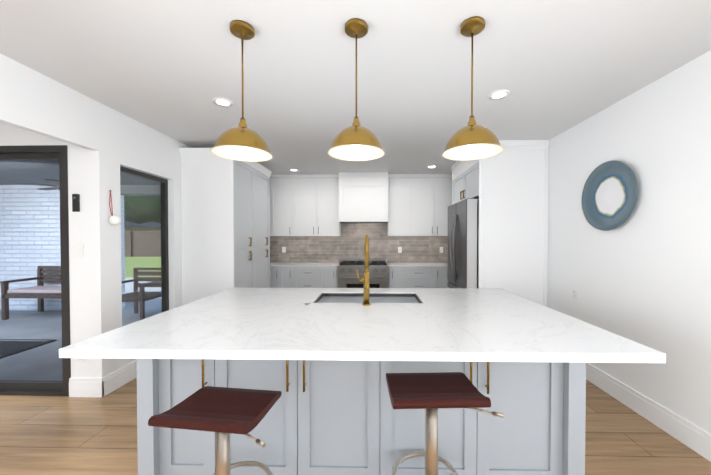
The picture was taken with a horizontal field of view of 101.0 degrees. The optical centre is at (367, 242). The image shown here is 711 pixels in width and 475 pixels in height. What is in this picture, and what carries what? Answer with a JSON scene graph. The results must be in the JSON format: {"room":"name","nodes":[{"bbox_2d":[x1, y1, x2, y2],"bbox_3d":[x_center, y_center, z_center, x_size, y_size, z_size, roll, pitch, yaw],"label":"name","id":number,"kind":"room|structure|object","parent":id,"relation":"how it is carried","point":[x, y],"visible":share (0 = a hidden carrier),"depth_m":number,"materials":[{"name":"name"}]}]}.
{"room":"kitchen","nodes":[
{"label":"kitchen","id":0,"kind":"room"},
{"bbox_2d":[0,53,98,150],"bbox_3d":[-2.446,-0.986,0.107,0.060,0.427,4.950,0,1,1],"label":"header beam","id":1,"kind":"structure","parent":0,"point":[32,100],"depth_m":2.16,"materials":[{"name":"white paint"}]},
{"bbox_2d":[0,102,116,377],"bbox_3d":[-4.299,0.069,2.712,3.872,2.610,0.150,0,1,1],"label":"wall","id":2,"kind":"structure","parent":0,"point":[92,278],"depth_m":2.60,"materials":[{"name":"white paint"}]},
{"bbox_2d":[0,145,70,395],"bbox_3d":[-3.576,0.258,2.688,1.859,2.231,0.134,0,1,1],"label":"sliding glass door","id":3,"kind":"structure","parent":2,"relation":"attached to","point":[12,387],"depth_m":2.65,"materials":[{"name":"clear glass"}]},
{"bbox_2d":[72,194,79,211],"bbox_3d":[-2.567,-0.347,2.582,0.050,0.155,0.024,0,1,1],"label":"camera","id":4,"kind":"object","parent":2,"relation":"attached to","point":[75,202],"visible":0.98,"depth_m":2.57,"materials":[{"name":"black plastic"}]},
{"bbox_2d":[74,244,83,256],"bbox_3d":[-2.552,0.075,2.595,0.080,0.120,0.010,0,1,1],"label":"switch plate","id":5,"kind":"object","parent":2,"relation":"attached to","point":[79,250],"visible":1,"depth_m":2.59,"materials":[{"name":"white plastic"}]},
{"bbox_2d":[77,358,84,361],"bbox_3d":[-2.552,1.012,2.609,0.070,0.115,0.009,0,1,1],"label":"outlet","id":6,"kind":"object","parent":2,"relation":"attached to","point":[80,359],"visible":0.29,"depth_m":2.61,"materials":[{"name":"white plastic"}]},
{"bbox_2d":[69,378,103,397],"bbox_3d":[-4.293,1.292,2.644,3.888,0.165,0.020,0,1,1],"label":"baseboard","id":7,"kind":"structure","parent":2,"relation":"attached to","point":[86,387],"depth_m":2.60,"materials":[{"name":"white paint"}]},
{"bbox_2d":[109,190,120,224],"bbox_3d":[-2.316,-0.317,2.690,0.089,0.321,0.090,0,1,1],"label":"ball ornament","id":8,"kind":"object","parent":2,"relation":"hanging from","point":[114,220],"visible":1,"depth_m":2.68,"materials":[{"name":"metal"}]},
{"bbox_2d":[0,160,159,195],"bbox_3d":[-9.238,-1.102,4.473,13.522,0.340,3.200,0,1,1],"label":"ceiling","id":9,"kind":"structure","parent":0,"point":[133,182],"depth_m":4.99,"materials":[{"name":"grey paint"}]},
{"bbox_2d":[0,179,121,190],"bbox_3d":[-4.595,-0.953,4.524,1.330,0.320,1.271,0,1,1],"label":"patio ceiling fan","id":10,"kind":"object","parent":9,"relation":"hanging from","point":[53,186],"depth_m":4.18,"materials":[{"name":"brown metal"}]},
{"bbox_2d":[113,109,189,369],"bbox_3d":[-2.404,0.045,4.323,0.150,2.610,3.150,0,1,1],"label":"wall","id":11,"kind":"structure","parent":0,"point":[140,147],"depth_m":3.20,"materials":[{"name":"white paint"}]},
{"bbox_2d":[103,360,136,395],"bbox_3d":[-2.343,1.285,3.163,0.020,0.165,1.098,0,1,1],"label":"baseboard","id":12,"kind":"structure","parent":11,"relation":"attached to","point":[117,379],"depth_m":2.78,"materials":[{"name":"white paint"}]},
{"bbox_2d":[120,166,168,324],"bbox_3d":[-2.457,0.127,3.192,0.060,1.760,0.755,0,1,1],"label":"window","id":13,"kind":"structure","parent":11,"relation":"in","point":[164,261],"depth_m":3.51,"materials":[{"name":"clear glass"}]},
{"bbox_2d":[0,377,710,474],"bbox_3d":[-2.034,1.437,1.784,8.740,0.100,8.550,0,1,1],"label":"floor","id":14,"kind":"structure","parent":0,"point":[53,435],"depth_m":2.05,"materials":[{"name":"brown wood"}]},
{"bbox_2d":[148,386,281,474],"bbox_3d":[-0.612,1.036,1.302,0.462,0.715,0.445,0,1,1],"label":"bar stool","id":15,"kind":"object","parent":14,"relation":"on","point":[223,413],"visible":1,"depth_m":1.25,"materials":[{"name":"red leather"}]},
{"bbox_2d":[179,148,271,304],"bbox_3d":[-1.974,0.085,4.317,0.704,2.530,1.345,0,1,1],"label":"pantry","id":16,"kind":"object","parent":14,"relation":"on","point":[225,212],"visible":0.75,"depth_m":3.69,"materials":[{"name":"white paint"}]},
{"bbox_2d":[270,267,273,287],"bbox_3d":[-1.999,0.892,5.590,0.602,0.880,0.618,0,1,1],"label":"base cabinet","id":17,"kind":"object","parent":14,"relation":"on","point":[271,268],"depth_m":5.27,"materials":[{"name":"grey paint"}]},
{"bbox_2d":[274,267,281,287],"bbox_3d":[-1.663,0.892,5.583,0.288,0.880,0.618,0,1,1],"label":"base cabinet","id":18,"kind":"object","parent":14,"relation":"on","point":[277,270],"depth_m":5.27,"materials":[{"name":"grey paint"}]},
{"bbox_2d":[282,267,293,287],"bbox_3d":[-1.474,0.892,5.579,0.305,0.880,0.618,0,1,1],"label":"base cabinet","id":19,"kind":"object","parent":14,"relation":"on","point":[287,272],"depth_m":5.28,"materials":[{"name":"grey paint"}]},
{"bbox_2d":[294,267,325,287],"bbox_3d":[-1.058,0.892,5.571,0.660,0.880,0.618,0,1,1],"label":"base cabinet","id":20,"kind":"object","parent":14,"relation":"on","point":[303,275],"depth_m":5.26,"materials":[{"name":"grey paint"}]},
{"bbox_2d":[270,263,338,266],"bbox_3d":[-1.413,0.432,5.562,1.776,0.040,0.637,0,1,1],"label":"countertop","id":21,"kind":"structure","parent":20,"relation":"on","point":[271,264],"depth_m":5.45,"materials":[{"name":"white stone"}]},
{"bbox_2d":[326,267,337,287],"bbox_3d":[-0.659,0.892,5.563,0.268,0.880,0.618,0,1,1],"label":"base cabinet","id":22,"kind":"object","parent":14,"relation":"on","point":[331,272],"depth_m":5.26,"materials":[{"name":"grey paint"}]},
{"bbox_2d":[137,360,585,474],"bbox_3d":[-0.037,0.941,2.216,2.414,0.880,1.297,0,1,1],"label":"kitchen island","id":23,"kind":"object","parent":14,"relation":"on","point":[324,361],"depth_m":1.62,"materials":[{"name":"grey paint"}]},
{"bbox_2d":[59,300,665,363],"bbox_3d":[-0.039,0.487,1.749,2.640,0.040,0.950,0,1,1],"label":"island countertop","id":24,"kind":"structure","parent":23,"relation":"on","point":[200,329],"depth_m":1.48,"materials":[{"name":"white stone"}]},
{"bbox_2d":[356,234,370,305],"bbox_3d":[-0.028,0.199,2.232,0.112,0.520,0.222,0,1,1],"label":"faucet","id":25,"kind":"object","parent":24,"relation":"on","point":[366,294],"visible":1,"depth_m":2.14,"materials":[{"name":"gold metal"}]},
{"bbox_2d":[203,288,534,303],"bbox_3d":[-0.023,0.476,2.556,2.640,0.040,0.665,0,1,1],"label":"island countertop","id":26,"kind":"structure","parent":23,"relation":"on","point":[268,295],"depth_m":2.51,"materials":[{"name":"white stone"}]},
{"bbox_2d":[315,292,422,303],"bbox_3d":[0.010,0.604,2.448,0.867,0.270,0.471,0,1,1],"label":"sink","id":27,"kind":"object","parent":26,"relation":"in","point":[328,297],"depth_m":2.58,"materials":[{"name":"silver metal"}]},
{"bbox_2d":[337,259,388,287],"bbox_3d":[-0.067,0.834,5.494,0.911,1.000,0.693,0,1,1],"label":"range","id":28,"kind":"object","parent":14,"relation":"on","point":[378,273],"visible":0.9,"depth_m":5.21,"materials":[{"name":"silver metal"}]},
{"bbox_2d":[389,267,403,287],"bbox_3d":[0.531,0.893,5.538,0.274,0.880,0.618,0,1,1],"label":"base cabinet","id":29,"kind":"object","parent":14,"relation":"on","point":[396,274],"depth_m":5.23,"materials":[{"name":"grey paint"}]},
{"bbox_2d":[404,267,435,287],"bbox_3d":[0.901,0.893,5.530,0.585,0.880,0.618,0,1,1],"label":"base cabinet","id":30,"kind":"object","parent":14,"relation":"on","point":[417,275],"depth_m":5.23,"materials":[{"name":"grey paint"}]},
{"bbox_2d":[388,263,447,266],"bbox_3d":[1.327,0.433,5.505,1.868,0.040,0.637,0,1,1],"label":"countertop","id":31,"kind":"structure","parent":30,"relation":"on","point":[390,264],"depth_m":5.45,"materials":[{"name":"white stone"}]},
{"bbox_2d":[436,267,447,287],"bbox_3d":[1.448,0.893,5.519,0.508,0.880,0.618,0,1,1],"label":"base cabinet","id":32,"kind":"object","parent":14,"relation":"on","point":[441,272],"depth_m":5.22,"materials":[{"name":"grey paint"}]},
{"bbox_2d":[386,372,503,474],"bbox_3d":[0.330,1.010,1.362,0.477,0.765,0.447,0,1,1],"label":"bar stool","id":33,"kind":"object","parent":14,"relation":"on","point":[430,393],"visible":1,"depth_m":1.32,"materials":[{"name":"red leather"}]},
{"bbox_2d":[447,198,478,287],"bbox_3d":[1.675,0.398,4.130,0.982,1.910,0.946,0,1,1],"label":"fridge","id":34,"kind":"object","parent":14,"relation":"on","point":[463,226],"visible":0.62,"depth_m":3.79,"materials":[{"name":"silver metal"}]},
{"bbox_2d":[451,140,548,306],"bbox_3d":[1.802,0.047,4.229,0.865,2.609,1.262,0,1,1],"label":"surround","id":35,"kind":"object","parent":14,"relation":"on","point":[507,187],"visible":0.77,"depth_m":3.61,"materials":[{"name":"white paint"}]},
{"bbox_2d":[0,0,710,174],"bbox_3d":[-2.034,-1.283,1.745,8.740,0.120,8.550,0,1,1],"label":"ceiling","id":36,"kind":"structure","parent":0,"point":[172,69],"depth_m":2.00,"materials":[{"name":"white paint"}]},
{"bbox_2d":[212,98,233,106],"bbox_3d":[-1.271,-1.232,2.585,0.176,0.006,0.176,0,1,1],"label":"recessed light","id":37,"kind":"object","parent":36,"relation":"in","point":[222,102],"visible":1,"depth_m":2.58,"materials":[{"name":"white paint"}]},
{"bbox_2d":[210,20,272,161],"bbox_3d":[-0.713,-0.862,1.679,0.332,0.717,0.332,0,1,1],"label":"pendant light","id":38,"kind":"object","parent":36,"relation":"hanging from","point":[241,141],"visible":1,"depth_m":1.66,"materials":[{"name":"gold metal"}]},
{"bbox_2d":[327,18,384,160],"bbox_3d":[-0.061,-0.862,1.665,0.332,0.717,0.332,0,1,1],"label":"pendant light","id":39,"kind":"object","parent":36,"relation":"hanging from","point":[356,141],"visible":1,"depth_m":1.65,"materials":[{"name":"gold metal"}]},
{"bbox_2d":[442,16,503,160],"bbox_3d":[0.592,-0.862,1.652,0.332,0.717,0.332,0,1,1],"label":"pendant light","id":40,"kind":"object","parent":36,"relation":"hanging from","point":[471,140],"visible":1,"depth_m":1.64,"materials":[{"name":"gold metal"}]},
{"bbox_2d":[488,90,510,99],"bbox_3d":[1.102,-1.230,2.450,0.176,0.006,0.176,0,1,1],"label":"recessed light","id":41,"kind":"object","parent":36,"relation":"in","point":[498,94],"visible":1,"depth_m":2.44,"materials":[{"name":"white paint"}]},
{"bbox_2d":[547,50,710,433],"bbox_3d":[2.260,0.083,1.676,0.150,2.610,8.550,0,1,1],"label":"wall","id":42,"kind":"structure","parent":0,"point":[641,274],"depth_m":2.26,"materials":[{"name":"white paint"}]},
{"bbox_2d":[572,288,576,299],"bbox_3d":[2.210,0.553,3.129,0.009,0.115,0.070,0,1,1],"label":"outlet","id":43,"kind":"object","parent":42,"relation":"attached to","point":[574,294],"visible":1,"depth_m":3.12,"materials":[{"name":"white plastic"}]},
{"bbox_2d":[582,160,637,230],"bbox_3d":[2.171,-0.413,2.631,0.056,0.620,0.620,0,1,1],"label":"decorative plate","id":44,"kind":"object","parent":42,"relation":"attached to","point":[609,193],"visible":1,"depth_m":2.61,"materials":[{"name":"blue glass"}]},
{"bbox_2d":[586,363,710,461],"bbox_3d":[2.152,1.322,0.594,0.020,0.165,6.048,0,1,1],"label":"baseboard","id":45,"kind":"structure","parent":42,"relation":"attached to","point":[694,437],"depth_m":2.21,"materials":[{"name":"white paint"}]},
{"bbox_3d":[-0.086,0.022,5.925,4.718,2.610,0.150,0,1,1],"label":"wall","id":46,"kind":"structure","parent":0,"visible":0},
{"bbox_2d":[269,175,272,235],"bbox_3d":[-2.035,-0.700,5.714,0.525,1.158,0.328,0,1,1],"label":"upper cabinet","id":47,"kind":"object","parent":46,"relation":"attached to","point":[271,177],"depth_m":5.55,"materials":[{"name":"white paint"}]},
{"bbox_2d":[273,174,296,235],"bbox_3d":[-1.619,-0.700,5.706,0.532,1.158,0.328,0,1,1],"label":"upper cabinet","id":48,"kind":"object","parent":46,"relation":"attached to","point":[285,185],"depth_m":5.55,"materials":[{"name":"white paint"}]},
{"bbox_2d":[297,174,340,235],"bbox_3d":[-0.994,-0.700,5.693,0.946,1.158,0.328,0,1,1],"label":"upper cabinet","id":49,"kind":"object","parent":46,"relation":"attached to","point":[304,204],"depth_m":5.54,"materials":[{"name":"white paint"}]},
{"bbox_2d":[270,223,447,262],"bbox_3d":[-0.013,-0.022,5.841,4.566,0.900,0.012,0,1,1],"label":"tile backsplash","id":50,"kind":"structure","parent":46,"relation":"attached to","point":[348,243],"depth_m":5.84,"materials":[{"name":"grey tile"}]},
{"bbox_2d":[339,172,387,222],"bbox_3d":[-0.065,-0.829,5.585,0.903,0.897,0.500,0,1,1],"label":"range hood","id":51,"kind":"object","parent":46,"relation":"attached to","point":[363,197],"visible":1,"depth_m":5.35,"materials":[{"name":"white paint"}]},
{"bbox_2d":[387,174,414,235],"bbox_3d":[0.641,-0.699,5.659,0.488,1.158,0.328,0,1,1],"label":"upper cabinet","id":52,"kind":"object","parent":46,"relation":"attached to","point":[401,187],"depth_m":5.50,"materials":[{"name":"white paint"}]},
{"bbox_2d":[415,174,451,235],"bbox_3d":[1.268,-0.699,5.646,0.994,1.158,0.328,0,1,1],"label":"upper cabinet","id":53,"kind":"object","parent":46,"relation":"attached to","point":[418,204],"depth_m":5.49,"materials":[{"name":"white paint"}]},
{"label":"outside","id":54,"kind":"structure","parent":0,"visible":0},
{"bbox_2d":[0,278,161,380],"bbox_3d":[-9.191,1.385,6.759,13.522,0.100,7.700,0,1,1],"label":"floor","id":55,"kind":"structure","parent":54,"point":[49,346],"depth_m":4.40,"materials":[{"name":"concrete"}]},
{"bbox_2d":[0,339,57,358],"bbox_3d":[-5.773,1.371,3.812,2.880,0.014,0.650,0,1,1],"label":"rug","id":56,"kind":"object","parent":55,"relation":"on","point":[16,346],"depth_m":3.91,"materials":[{"name":"grey fabric"}]},
{"bbox_2d":[0,266,60,319],"bbox_3d":[-5.790,0.910,5.391,1.200,0.890,0.640,0,1,1],"label":"bench","id":57,"kind":"object","parent":55,"relation":"on","point":[18,293],"depth_m":5.15,"materials":[{"name":"brown wood"}]},
{"bbox_2d":[0,185,124,309],"bbox_3d":[-10.468,-0.039,5.989,11.000,2.770,0.250,0,1,1],"label":"brick wall","id":58,"kind":"structure","parent":55,"relation":"on","point":[16,242],"depth_m":5.79,"materials":[{"name":"white brick"}]},
{"bbox_2d":[122,267,160,319],"bbox_3d":[-4.107,0.922,5.261,0.670,0.870,0.670,0,1,1],"label":"patio chair","id":59,"kind":"object","parent":55,"relation":"on","point":[137,294],"depth_m":5.40,"materials":[{"name":"brown wood"}]},
{"bbox_2d":[125,257,160,277],"bbox_3d":[-23.383,1.189,21.755,42.522,0.100,37.100,0,1,1],"label":"lawn","id":60,"kind":"structure","parent":54,"point":[129,261],"depth_m":16.71,"materials":[{"name":"green plant"}]},
{"bbox_2d":[124,230,160,256],"bbox_3d":[-19.121,0.109,22.811,51.000,2.050,0.180,0,1,1],"label":"fence","id":61,"kind":"object","parent":60,"relation":"on","point":[140,236],"depth_m":22.76,"materials":[{"name":"brown wood"}]},
{"bbox_2d":[124,220,160,230],"bbox_3d":[-20.322,-1.423,37.209,19.000,4.600,9.000,0,1,1],"label":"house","id":62,"kind":"structure","parent":60,"relation":"on","point":[139,228],"depth_m":33.32,"materials":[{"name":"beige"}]},
{"bbox_2d":[124,195,160,223],"bbox_3d":[-22.797,-5.063,29.330,38.035,12.106,11.907,0,1,1],"label":"trees","id":63,"kind":"object","parent":60,"relation":"on","point":[145,206],"depth_m":25.11,"materials":[{"name":"green plant"}]}
]}

